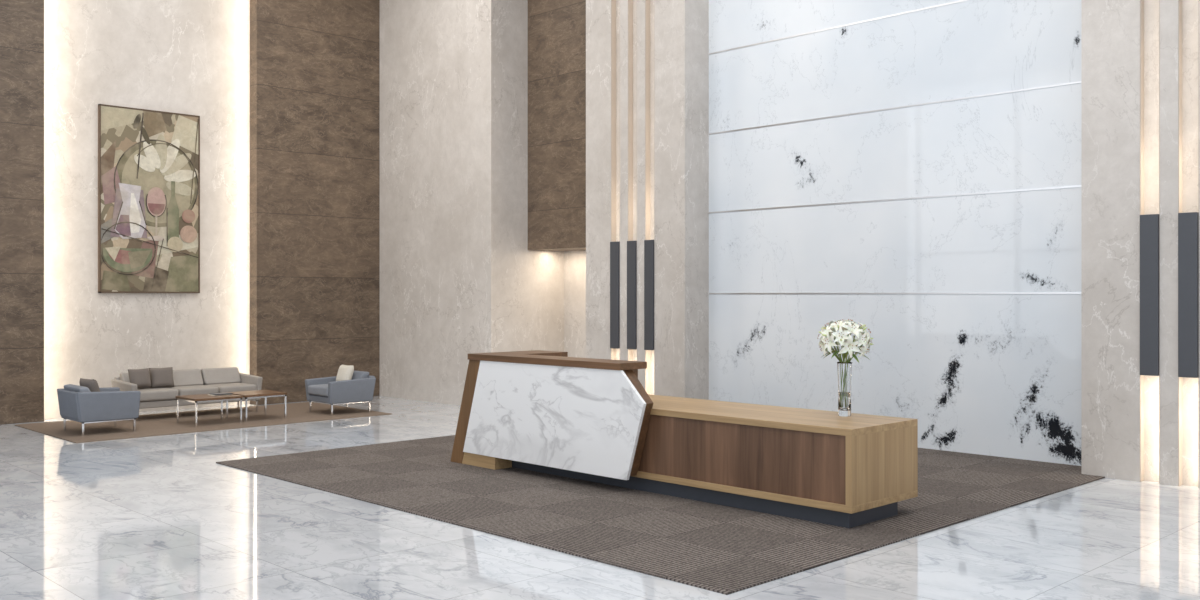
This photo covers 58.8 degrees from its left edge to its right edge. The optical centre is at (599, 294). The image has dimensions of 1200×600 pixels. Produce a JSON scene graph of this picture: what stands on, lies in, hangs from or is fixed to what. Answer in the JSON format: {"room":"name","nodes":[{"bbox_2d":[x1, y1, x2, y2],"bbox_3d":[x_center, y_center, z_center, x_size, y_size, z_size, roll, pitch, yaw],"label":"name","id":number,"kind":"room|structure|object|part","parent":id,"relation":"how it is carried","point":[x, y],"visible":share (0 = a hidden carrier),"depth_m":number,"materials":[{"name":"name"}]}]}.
{"room":"lobby","nodes":[
{"label":"lobby","id":0,"kind":"room"},
{"bbox_2d":[44,0,249,418],"bbox_3d":[-7.070,-2.200,16.594,4.400,8.000,0.350,0,0,-44],"label":"wall","id":1,"kind":"structure","parent":0,"point":[191,57],"depth_m":16.36,"materials":[{"name":"beige paint"}]},
{"bbox_2d":[98,104,199,292],"bbox_3d":[-6.934,-1.440,16.432,1.530,2.820,0.071,0,0,-44],"label":"framed painting","id":2,"kind":"object","parent":1,"relation":"attached to","point":[149,160],"visible":1,"depth_m":16.36,"materials":[{"name":"multicoloured paint"}]},
{"bbox_3d":[-7.035,-2.286,16.295,0.113,1.017,0.001,0,0,-44],"label":"stem","id":3,"kind":"part","parent":2,"relation":"part of","materials":[{"name":"beige paint"}]},
{"bbox_3d":[-6.857,-1.059,16.463,0.031,0.367,0.001,0,0,-44],"label":"glass stem","id":4,"kind":"part","parent":2,"relation":"part of","materials":[{"name":"paint"}]},
{"bbox_2d":[0,0,379,424],"bbox_3d":[-10.030,-2.200,13.541,16.500,8.000,0.600,0,0,-44],"label":"wall","id":5,"kind":"structure","parent":0,"point":[315,64],"depth_m":17.77,"materials":[{"name":"stone"}]},
{"bbox_2d":[380,0,563,405],"bbox_3d":[-2.408,-2.200,18.721,1.750,8.000,3.800,0,0,-44],"label":"wall","id":6,"kind":"structure","parent":0,"point":[459,275],"depth_m":17.56,"materials":[{"name":"beige paint"}]},
{"bbox_2d":[528,0,585,250],"bbox_3d":[-0.219,-3.465,17.007,1.000,5.470,1.710,0,0,-44],"label":"wall panel","id":7,"kind":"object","parent":6,"relation":"attached to","point":[556,28],"depth_m":16.77,"materials":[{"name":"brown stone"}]},
{"bbox_2d":[564,250,585,357],"bbox_3d":[0.068,0.535,17.286,0.200,2.530,1.710,0,0,-44],"label":"wall","id":8,"kind":"structure","parent":0,"point":[574,261],"depth_m":17.63,"materials":[{"name":"beige paint"}]},
{"bbox_2d":[0,396,1199,599],"bbox_3d":[-1.610,1.900,6.246,18.400,0.200,23.200,0,0,-44],"label":"floor","id":9,"kind":"structure","parent":0,"point":[152,517],"depth_m":7.81,"materials":[{"name":"stone"}]},
{"bbox_2d":[15,402,391,442],"bbox_3d":[-5.602,1.794,15.371,4.500,0.012,2.450,0,0,-44],"label":"rug","id":10,"kind":"object","parent":9,"relation":"on","point":[148,425],"visible":0.79,"depth_m":14.94,"materials":[{"name":"carpet"}]},
{"bbox_2d":[57,378,140,435],"bbox_3d":[-6.579,1.439,13.967,0.798,0.698,0.817,0,0,-44],"label":"armchair","id":11,"kind":"object","parent":10,"relation":"on","point":[85,403],"visible":1,"depth_m":13.71,"materials":[{"name":"blue fabric"}]},
{"bbox_3d":[-6.572,1.565,13.974,0.720,0.095,0.700,0,0,-44],"label":"seat","id":12,"kind":"part","parent":11,"relation":"part of","materials":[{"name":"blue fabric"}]},
{"bbox_2d":[64,384,90,391],"bbox_3d":[-6.742,1.273,13.809,0.226,0.205,0.624,0,0,-44],"label":"cushion","id":13,"kind":"object","parent":11,"relation":"on","point":[69,387],"depth_m":13.70,"materials":[{"name":"fabric"}]},
{"bbox_3d":[-6.820,1.423,14.222,0.786,0.389,0.117,0,0,-44],"label":"arm","id":14,"kind":"part","parent":11,"relation":"part of","materials":[{"name":"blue fabric"}]},
{"bbox_2d":[79,378,99,391],"bbox_3d":[-6.651,1.228,13.897,0.320,0.288,0.140,0,17,34],"label":"pillow","id":15,"kind":"object","parent":11,"relation":"on","point":[92,384],"depth_m":13.80,"materials":[{"name":"beige fabric"}]},
{"bbox_3d":[-6.804,1.699,14.223,0.665,0.178,0.024,0,0,-44],"label":"leg frame","id":16,"kind":"part","parent":11,"relation":"part of","materials":[{"name":"silver metal"}]},
{"bbox_3d":[-6.332,1.423,13.720,0.786,0.389,0.117,0,0,-44],"label":"arm","id":17,"kind":"part","parent":11,"relation":"part of","materials":[{"name":"blue fabric"}]},
{"bbox_3d":[-6.330,1.699,13.735,0.665,0.178,0.024,0,0,-44],"label":"leg frame","id":18,"kind":"part","parent":11,"relation":"part of","materials":[{"name":"silver metal"}]},
{"bbox_2d":[111,367,262,411],"bbox_3d":[-6.155,1.429,15.940,1.977,0.718,0.798,0,0,-44],"label":"sofa","id":19,"kind":"object","parent":10,"relation":"on","point":[158,387],"visible":0.66,"depth_m":15.74,"materials":[{"name":"beige fabric"}]},
{"bbox_3d":[-6.819,1.423,15.288,0.117,0.389,0.786,0,0,-44],"label":"arm","id":20,"kind":"part","parent":19,"relation":"part of","materials":[{"name":"beige fabric"}]},
{"bbox_2d":[120,372,149,388],"bbox_3d":[-6.744,1.253,15.685,0.584,0.245,0.228,0,0,-44],"label":"cushion","id":21,"kind":"object","parent":19,"relation":"on","point":[124,376],"depth_m":15.50,"materials":[{"name":"beige fabric"}]},
{"bbox_2d":[128,368,151,387],"bbox_3d":[-6.672,1.208,15.439,0.140,0.288,0.320,-21,-13,35],"label":"pillow","id":22,"kind":"object","parent":19,"relation":"on","point":[141,377],"depth_m":15.40,"materials":[{"name":"beige fabric"}]},
{"bbox_2d":[138,387,178,401],"bbox_3d":[-6.517,1.440,15.451,0.588,0.145,0.600,0,0,-44],"label":"seat cushion","id":23,"kind":"object","parent":19,"relation":"on","point":[148,394],"depth_m":15.29,"materials":[{"name":"beige fabric"}]},
{"bbox_2d":[149,367,173,387],"bbox_3d":[-6.470,1.218,15.719,0.340,0.306,0.140,0,-17,-38],"label":"pillow","id":24,"kind":"object","parent":19,"relation":"on","point":[158,377],"depth_m":15.66,"materials":[{"name":"beige fabric"}]},
{"bbox_2d":[173,369,202,386],"bbox_3d":[-6.314,1.253,16.103,0.584,0.245,0.228,0,0,-44],"label":"cushion","id":25,"kind":"object","parent":19,"relation":"on","point":[187,377],"depth_m":16.10,"materials":[{"name":"beige fabric"}]},
{"bbox_2d":[165,385,218,395],"bbox_3d":[-6.086,1.440,15.869,0.588,0.145,0.600,0,0,-44],"label":"seat cushion","id":26,"kind":"object","parent":19,"relation":"on","point":[181,390],"depth_m":15.72,"materials":[{"name":"beige fabric"}]},
{"bbox_3d":[-6.149,1.565,15.934,1.860,0.095,0.720,0,0,-44],"label":"seat","id":27,"kind":"part","parent":19,"relation":"part of","materials":[{"name":"beige fabric"}]},
{"bbox_2d":[201,367,240,384],"bbox_3d":[-5.884,1.253,16.521,0.584,0.245,0.228,0,0,-44],"label":"cushion","id":28,"kind":"object","parent":19,"relation":"on","point":[227,375],"depth_m":16.46,"materials":[{"name":"beige fabric"}]},
{"bbox_2d":[206,383,256,392],"bbox_3d":[-5.656,1.440,16.288,0.588,0.145,0.600,0,0,-44],"label":"seat cushion","id":29,"kind":"object","parent":19,"relation":"on","point":[221,387],"depth_m":16.12,"materials":[{"name":"beige fabric"}]},
{"bbox_3d":[-5.484,1.699,16.570,0.024,0.178,0.665,0,0,-44],"label":"leg frame","id":30,"kind":"part","parent":19,"relation":"part of","materials":[{"name":"silver metal"}]},
{"bbox_3d":[-5.485,1.423,16.585,0.117,0.389,0.786,0,0,-44],"label":"arm","id":31,"kind":"part","parent":19,"relation":"part of","materials":[{"name":"beige fabric"}]},
{"bbox_2d":[176,394,242,426],"bbox_3d":[-5.460,1.599,14.881,0.680,0.378,0.650,0,0,-44],"label":"coffee table","id":32,"kind":"object","parent":10,"relation":"on","point":[199,398],"visible":0.89,"depth_m":14.79,"materials":[{"name":"brown wood"}]},
{"bbox_2d":[208,392,232,395],"bbox_3d":[-5.363,1.399,15.032,0.270,0.022,0.210,0,0,-44],"label":"magazine stack","id":33,"kind":"object","parent":32,"relation":"on","point":[224,393],"visible":1,"depth_m":15.01,"materials":[{"name":"white paper"}]},
{"bbox_2d":[210,392,232,394],"bbox_3d":[-5.348,1.394,15.031,0.250,0.012,0.190,0,0,-44],"label":"magazine","id":34,"kind":"object","parent":33,"relation":"on","point":[225,393],"depth_m":15.01,"materials":[{"name":"white paper"}]},
{"bbox_2d":[226,390,286,421],"bbox_3d":[-4.979,1.599,15.419,0.640,0.378,0.650,0,0,-44],"label":"coffee table","id":35,"kind":"object","parent":10,"relation":"on","point":[264,394],"visible":0.8,"depth_m":15.38,"materials":[{"name":"brown wood"}]},
{"bbox_2d":[305,365,375,415],"bbox_3d":[-3.960,1.430,16.263,0.798,0.716,0.776,0,0,-44],"label":"armchair","id":36,"kind":"object","parent":10,"relation":"on","point":[349,386],"visible":1,"depth_m":16.09,"materials":[{"name":"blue fabric"}]},
{"bbox_2d":[308,384,327,396],"bbox_3d":[-4.031,1.440,16.194,0.600,0.145,0.588,0,0,-44],"label":"seat cushion","id":37,"kind":"object","parent":36,"relation":"on","point":[314,390],"depth_m":16.02,"materials":[{"name":"fabric"}]},
{"bbox_3d":[-3.966,1.565,16.257,0.720,0.095,0.660,0,0,-44],"label":"seat","id":38,"kind":"part","parent":36,"relation":"part of","materials":[{"name":"blue fabric"}]},
{"bbox_3d":[-4.194,1.438,16.496,0.786,0.359,0.116,0,0,-44],"label":"arm","id":39,"kind":"part","parent":36,"relation":"part of","materials":[{"name":"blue fabric"}]},
{"bbox_3d":[-4.195,1.699,16.481,0.665,0.178,0.024,0,0,-44],"label":"leg frame","id":40,"kind":"part","parent":36,"relation":"part of","materials":[{"name":"silver metal"}]},
{"bbox_2d":[336,365,353,380],"bbox_3d":[-3.902,1.218,16.291,0.340,0.306,0.140,0,-17,46],"label":"pillow","id":41,"kind":"object","parent":36,"relation":"on","point":[345,372],"depth_m":16.21,"materials":[{"name":"beige fabric"}]},
{"bbox_3d":[-3.749,1.699,16.022,0.665,0.178,0.024,0,0,-44],"label":"leg frame","id":42,"kind":"part","parent":36,"relation":"part of","materials":[{"name":"silver metal"}]},
{"bbox_3d":[-3.733,1.438,16.023,0.786,0.359,0.116,0,0,-44],"label":"arm","id":43,"kind":"part","parent":36,"relation":"part of","materials":[{"name":"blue fabric"}]},
{"bbox_2d":[351,371,368,379],"bbox_3d":[-3.797,1.273,16.421,0.226,0.205,0.584,0,0,-44],"label":"cushion","id":44,"kind":"object","parent":36,"relation":"on","point":[354,374],"depth_m":16.26,"materials":[{"name":"blue fabric"}]},
{"bbox_2d":[216,435,1104,594],"bbox_3d":[0.429,1.794,10.941,5.870,0.012,6.990,0,0,-44],"label":"carpet","id":45,"kind":"object","parent":9,"relation":"on","point":[722,549],"visible":0.64,"depth_m":8.96,"materials":[{"name":"carpet"}]},
{"bbox_2d":[451,350,917,527],"bbox_3d":[0.497,1.202,10.093,1.185,1.173,4.859,0,0,-44],"label":"reception desk","id":46,"kind":"object","parent":45,"relation":"on","point":[549,412],"visible":1,"depth_m":9.42,"materials":[{"name":"brown wood"}]},
{"bbox_3d":[-1.072,1.232,11.574,0.960,1.113,0.548,0,0,-44],"label":"slanted leg","id":47,"kind":"part","parent":46,"relation":"part of","materials":[{"name":"brown wood"}]},
{"bbox_3d":[-0.520,1.167,10.335,0.035,0.985,2.634,0,0,-44],"label":"marble panel","id":48,"kind":"part","parent":46,"relation":"part of","materials":[{"name":"stone"}]},
{"bbox_3d":[0.370,1.340,9.712,0.028,0.540,4.390,0,0,-44],"label":"panel","id":49,"kind":"part","parent":46,"relation":"part of","materials":[{"name":"brown wood"}]},
{"bbox_3d":[0.697,1.633,10.030,0.985,0.055,4.490,0,0,-44],"label":"panel","id":50,"kind":"part","parent":46,"relation":"part of","materials":[{"name":"brown wood"}]},
{"bbox_3d":[0.697,1.048,10.030,0.985,0.055,4.490,0,0,-44],"label":"panel","id":51,"kind":"part","parent":46,"relation":"part of","materials":[{"name":"brown wood"}]},
{"bbox_2d":[818,319,873,415],"bbox_3d":[2.066,0.611,8.986,0.462,0.814,0.451,0,0,-44],"label":"flower vase","id":52,"kind":"object","parent":46,"relation":"on","point":[843,338],"visible":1,"depth_m":8.93,"materials":[{"name":"clear glass"}]},
{"bbox_3d":[2.063,0.792,8.981,0.128,0.452,0.128,0,0,-44],"label":"glass","id":53,"kind":"part","parent":52,"relation":"part of","materials":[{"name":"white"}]},
{"bbox_3d":[2.243,1.340,8.441,0.983,0.534,0.054,0,0,-44],"label":"panel","id":54,"kind":"part","parent":46,"relation":"part of","materials":[{"name":"brown wood"}]},
{"bbox_2d":[918,448,1080,473],"bbox_3d":[3.155,1.794,12.706,0.500,0.012,5.240,0,0,-44],"label":"baseboard","id":55,"kind":"object","parent":9,"relation":"on","point":[921,451],"visible":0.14,"depth_m":11.51,"materials":[{"name":"stone"}]},
{"bbox_2d":[586,0,708,399],"bbox_3d":[0.943,-2.200,15.584,1.320,8.000,1.950,0,0,-44],"label":"wall","id":56,"kind":"structure","parent":0,"point":[679,29],"depth_m":14.77,"materials":[{"name":"beige stone"}]},
{"bbox_2d":[610,241,619,348],"bbox_3d":[0.245,0.000,15.401,0.126,1.540,0.164,0,0,-44],"label":"wall sconce","id":57,"kind":"object","parent":56,"relation":"attached to","point":[614,246],"depth_m":15.33,"materials":[{"name":"black metal"}]},
{"bbox_2d":[611,0,649,393],"bbox_3d":[0.495,-2.200,15.170,0.098,8.000,0.860,0,0,-44],"label":"groove","id":58,"kind":"object","parent":56,"relation":"attached to","point":[613,2],"visible":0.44,"depth_m":15.23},
{"bbox_2d":[627,241,636,348],"bbox_3d":[0.483,0.000,15.157,0.126,1.540,0.164,0,0,-44],"label":"wall sconce","id":59,"kind":"object","parent":56,"relation":"attached to","point":[631,245],"depth_m":15.10,"materials":[{"name":"black metal"}]},
{"bbox_2d":[644,240,653,349],"bbox_3d":[0.720,0.000,14.913,0.126,1.540,0.164,0,0,-44],"label":"wall sconce","id":60,"kind":"object","parent":56,"relation":"attached to","point":[648,244],"depth_m":14.86,"materials":[{"name":"black metal"}]},
{"bbox_2d":[709,0,1080,465],"bbox_3d":[3.635,-2.200,13.173,0.820,8.000,5.260,0,0,-44],"label":"wall","id":61,"kind":"structure","parent":0,"point":[999,375],"depth_m":12.61,"materials":[{"name":"white stone"}]},
{"bbox_2d":[708,0,1080,293],"bbox_3d":[3.341,-2.790,12.887,0.011,5.560,5.260,0,0,-44],"label":"strips","id":62,"kind":"object","parent":61,"relation":"attached to","point":[1076,82],"visible":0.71,"depth_m":12.65,"materials":[{"name":"silver metal"}]},
{"bbox_2d":[1081,0,1199,488],"bbox_3d":[5.969,-2.200,10.415,1.320,8.000,1.950,0,0,-44],"label":"wall","id":63,"kind":"structure","parent":0,"point":[1110,29],"depth_m":10.33,"materials":[{"name":"beige stone"}]},
{"bbox_2d":[1140,214,1158,375],"bbox_3d":[5.286,0.000,10.218,0.126,1.540,0.164,0,0,-44],"label":"wall sconce","id":64,"kind":"object","parent":63,"relation":"attached to","point":[1149,223],"depth_m":10.17,"materials":[{"name":"black metal"}]},
{"bbox_2d":[1140,0,1181,485],"bbox_3d":[5.536,-2.200,9.986,0.098,8.000,0.860,0,0,-44],"label":"groove","id":65,"kind":"object","parent":63,"relation":"attached to","point":[1141,1],"visible":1,"depth_m":10.13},
{"bbox_2d":[1178,212,1198,377],"bbox_3d":[5.523,0.000,9.974,0.126,1.540,0.164,0,0,-44],"label":"wall sconce","id":66,"kind":"object","parent":63,"relation":"attached to","point":[1188,223],"depth_m":9.92,"materials":[{"name":"black metal"}]}
]}

